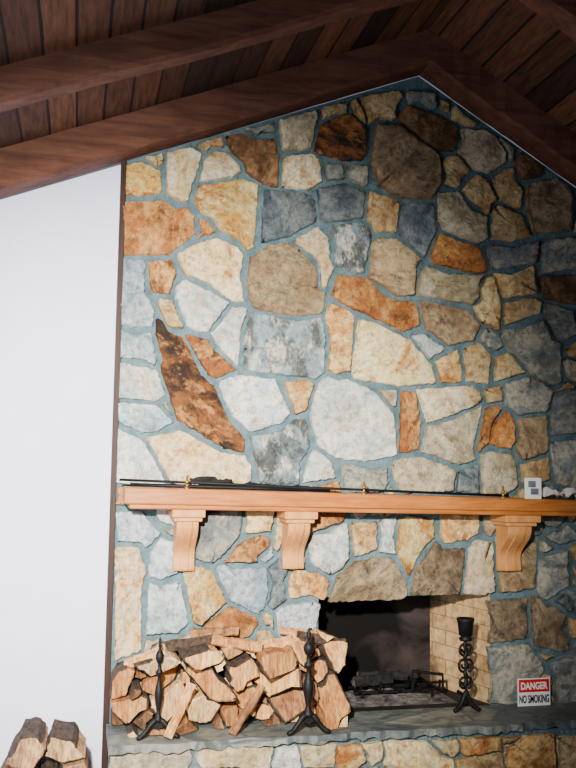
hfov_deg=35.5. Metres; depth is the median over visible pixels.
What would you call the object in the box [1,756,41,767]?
log
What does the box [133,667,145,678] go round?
log
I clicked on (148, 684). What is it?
log
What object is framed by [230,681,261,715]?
log
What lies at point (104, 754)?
trim
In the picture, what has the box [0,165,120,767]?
wall
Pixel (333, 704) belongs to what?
log
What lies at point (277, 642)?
log
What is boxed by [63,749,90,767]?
log
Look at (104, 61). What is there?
ceiling beam
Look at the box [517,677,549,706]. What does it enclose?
warning sign
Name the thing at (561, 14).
ceiling beam
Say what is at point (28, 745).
log
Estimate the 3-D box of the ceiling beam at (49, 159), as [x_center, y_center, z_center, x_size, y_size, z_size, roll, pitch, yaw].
[-1.422,-1.370,5.463,4.780,2.161,0.204,2,-6,-13]
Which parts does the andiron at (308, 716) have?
leg, post, leg plate, leg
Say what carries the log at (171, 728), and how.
on the raised hearth
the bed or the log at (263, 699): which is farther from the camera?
the bed
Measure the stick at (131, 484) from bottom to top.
0.046 m
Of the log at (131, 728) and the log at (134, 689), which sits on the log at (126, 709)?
the log at (134, 689)
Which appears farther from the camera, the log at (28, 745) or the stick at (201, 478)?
the stick at (201, 478)
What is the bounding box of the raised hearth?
[106,701,575,767]
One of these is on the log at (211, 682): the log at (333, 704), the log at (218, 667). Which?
the log at (218, 667)
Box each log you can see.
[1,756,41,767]
[6,717,47,767]
[40,751,62,767]
[44,719,85,762]
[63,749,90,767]
[109,661,134,699]
[110,685,148,723]
[110,708,123,725]
[124,644,167,667]
[126,721,138,737]
[128,678,140,699]
[132,703,152,729]
[133,651,181,676]
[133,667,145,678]
[141,655,181,694]
[146,713,164,734]
[148,678,183,721]
[163,682,195,738]
[164,634,222,651]
[168,712,197,737]
[178,644,223,669]
[179,666,189,683]
[185,663,237,701]
[185,678,197,694]
[185,687,221,722]
[189,626,238,637]
[211,634,262,652]
[212,659,225,672]
[212,712,224,728]
[219,701,237,726]
[220,637,243,659]
[223,652,258,691]
[228,683,264,735]
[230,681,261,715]
[236,704,248,721]
[245,651,255,658]
[245,680,252,686]
[252,665,301,696]
[254,644,297,679]
[254,701,272,719]
[260,693,266,703]
[260,711,280,726]
[261,634,295,647]
[264,687,314,723]
[279,626,316,634]
[280,715,298,721]
[290,627,316,665]
[296,631,345,644]
[297,656,327,681]
[301,672,318,701]
[311,648,319,659]
[312,668,350,729]
[313,627,333,641]
[317,635,346,673]
[338,714,347,726]
[351,673,392,686]
[356,671,407,679]
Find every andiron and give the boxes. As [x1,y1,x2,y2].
[136,636,179,740]
[287,628,330,735]
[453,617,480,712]
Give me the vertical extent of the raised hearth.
0.664 m
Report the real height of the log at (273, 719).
0.069 m
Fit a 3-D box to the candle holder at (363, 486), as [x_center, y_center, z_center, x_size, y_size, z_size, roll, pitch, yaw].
[0.466,0.634,5.514,0.032,0.078,0.031,2,-6,-13]
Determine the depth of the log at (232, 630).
5.39 m
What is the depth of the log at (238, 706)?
5.35 m
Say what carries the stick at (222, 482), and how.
on the mantel shelf
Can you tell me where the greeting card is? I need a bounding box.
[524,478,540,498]
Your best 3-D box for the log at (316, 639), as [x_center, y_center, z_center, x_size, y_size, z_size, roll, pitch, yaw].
[0.197,1.559,5.493,0.308,0.115,0.075,1,-6,-6]
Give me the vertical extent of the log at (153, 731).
0.077 m
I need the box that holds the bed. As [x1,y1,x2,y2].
[343,688,457,707]
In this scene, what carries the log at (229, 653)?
on the log at (240, 669)
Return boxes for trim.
[101,159,126,767]
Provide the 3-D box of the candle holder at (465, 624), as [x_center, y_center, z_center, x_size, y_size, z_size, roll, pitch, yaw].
[1.136,1.774,5.697,0.164,0.578,0.182,-1,-6,19]
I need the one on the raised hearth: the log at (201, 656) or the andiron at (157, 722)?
the andiron at (157, 722)
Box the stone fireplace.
[107,76,575,767]
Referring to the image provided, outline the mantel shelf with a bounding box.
[122,486,575,570]
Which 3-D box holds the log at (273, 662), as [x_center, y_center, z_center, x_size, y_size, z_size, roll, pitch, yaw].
[-0.072,1.644,5.358,0.242,0.164,0.328,2,-6,-13]
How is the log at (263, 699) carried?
on the log at (263, 711)
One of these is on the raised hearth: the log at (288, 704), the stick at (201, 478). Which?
the log at (288, 704)
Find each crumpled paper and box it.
[541,487,561,496]
[559,488,575,496]
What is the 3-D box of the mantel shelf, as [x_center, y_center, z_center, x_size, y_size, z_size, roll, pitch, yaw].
[1.007,0.938,5.728,4.059,0.528,0.265,2,-6,-13]
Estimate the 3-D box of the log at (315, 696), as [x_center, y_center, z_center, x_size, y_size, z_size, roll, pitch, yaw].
[0.115,1.806,5.399,0.082,0.125,0.305,2,-6,-13]
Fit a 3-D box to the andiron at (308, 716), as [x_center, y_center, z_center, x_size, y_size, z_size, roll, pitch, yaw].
[0.118,1.696,5.155,0.257,0.595,0.077,2,-6,-13]
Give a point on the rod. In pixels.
(120, 479)
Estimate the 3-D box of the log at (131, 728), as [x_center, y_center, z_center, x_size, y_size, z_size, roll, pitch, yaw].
[-0.893,1.963,5.148,0.066,0.043,0.303,2,-6,-13]
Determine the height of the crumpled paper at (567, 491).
0.068 m
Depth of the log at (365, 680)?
5.99 m
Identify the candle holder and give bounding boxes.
[184,475,189,488]
[361,481,366,493]
[501,486,505,497]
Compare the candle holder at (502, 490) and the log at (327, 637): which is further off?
the candle holder at (502, 490)
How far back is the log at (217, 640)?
5.28 m
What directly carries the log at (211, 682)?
on the log at (200, 708)
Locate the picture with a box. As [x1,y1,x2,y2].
[528,481,538,494]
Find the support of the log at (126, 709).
on the log at (131, 728)
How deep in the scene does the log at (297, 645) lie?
5.39 m
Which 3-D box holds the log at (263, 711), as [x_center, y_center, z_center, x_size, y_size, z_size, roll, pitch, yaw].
[-0.166,1.937,5.379,0.129,0.103,0.196,2,-6,-13]
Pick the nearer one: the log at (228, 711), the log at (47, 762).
the log at (47, 762)
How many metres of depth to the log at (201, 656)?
5.13 m
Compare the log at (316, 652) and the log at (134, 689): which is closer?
the log at (134, 689)
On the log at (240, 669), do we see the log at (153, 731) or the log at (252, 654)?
the log at (252, 654)
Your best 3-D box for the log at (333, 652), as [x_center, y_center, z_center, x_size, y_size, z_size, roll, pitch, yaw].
[0.279,1.631,5.467,0.152,0.191,0.281,2,-6,-13]
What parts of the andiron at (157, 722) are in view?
leg, leg plate, post, leg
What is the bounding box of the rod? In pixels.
[119,478,508,496]
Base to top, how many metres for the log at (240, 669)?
0.189 m
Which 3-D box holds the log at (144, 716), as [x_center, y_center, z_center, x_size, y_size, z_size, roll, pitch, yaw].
[-0.840,1.916,5.175,0.110,0.134,0.289,2,-6,-13]
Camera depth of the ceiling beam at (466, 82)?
6.11 m
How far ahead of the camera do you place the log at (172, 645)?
5.32 m
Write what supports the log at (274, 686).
on the log at (288, 704)
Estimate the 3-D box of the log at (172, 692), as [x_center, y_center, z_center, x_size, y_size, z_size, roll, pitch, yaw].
[-0.700,1.842,5.229,0.210,0.205,0.265,2,-6,-13]
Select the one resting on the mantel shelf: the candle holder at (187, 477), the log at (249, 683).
the candle holder at (187, 477)
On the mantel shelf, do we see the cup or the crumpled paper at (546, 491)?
the crumpled paper at (546, 491)
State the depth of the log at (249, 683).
5.32 m
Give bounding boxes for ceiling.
[0,0,575,147]
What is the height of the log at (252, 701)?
0.269 m
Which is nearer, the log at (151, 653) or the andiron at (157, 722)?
the andiron at (157, 722)
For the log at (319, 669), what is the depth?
5.44 m
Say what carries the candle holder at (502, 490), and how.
on the mantel shelf
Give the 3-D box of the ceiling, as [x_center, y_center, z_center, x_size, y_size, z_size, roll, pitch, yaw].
[0.448,-1.761,2.794,7.200,2.001,6.700,2,-6,-13]
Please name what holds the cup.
on the candle holder at (465, 624)
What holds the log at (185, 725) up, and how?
on the raised hearth
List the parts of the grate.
frame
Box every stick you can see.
[130,483,329,491]
[189,476,231,482]
[200,482,301,485]
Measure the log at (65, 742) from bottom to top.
0.146 m
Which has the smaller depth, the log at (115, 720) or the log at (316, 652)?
the log at (115, 720)
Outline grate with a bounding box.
[340,669,443,698]
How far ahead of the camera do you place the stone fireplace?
5.88 m
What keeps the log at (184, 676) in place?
on the log at (191, 680)
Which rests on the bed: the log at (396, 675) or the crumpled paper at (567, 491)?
the log at (396, 675)
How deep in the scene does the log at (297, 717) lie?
5.36 m
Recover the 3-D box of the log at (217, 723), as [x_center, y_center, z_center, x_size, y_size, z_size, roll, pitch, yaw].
[-0.414,1.965,5.295,0.062,0.070,0.239,2,-6,-13]
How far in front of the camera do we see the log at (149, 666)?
5.11 m
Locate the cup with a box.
[457,617,474,641]
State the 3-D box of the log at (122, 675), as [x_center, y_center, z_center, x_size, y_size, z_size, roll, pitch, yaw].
[-0.957,1.711,5.193,0.136,0.198,0.237,2,-6,-13]
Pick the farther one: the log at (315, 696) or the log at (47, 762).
the log at (315, 696)
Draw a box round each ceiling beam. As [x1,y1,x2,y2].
[0,0,419,112]
[0,29,428,197]
[419,29,575,185]
[518,0,575,41]
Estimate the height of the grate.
0.213 m
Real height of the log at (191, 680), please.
0.062 m
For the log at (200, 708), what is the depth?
5.21 m
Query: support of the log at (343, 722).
on the raised hearth
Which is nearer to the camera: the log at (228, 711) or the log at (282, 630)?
the log at (228, 711)

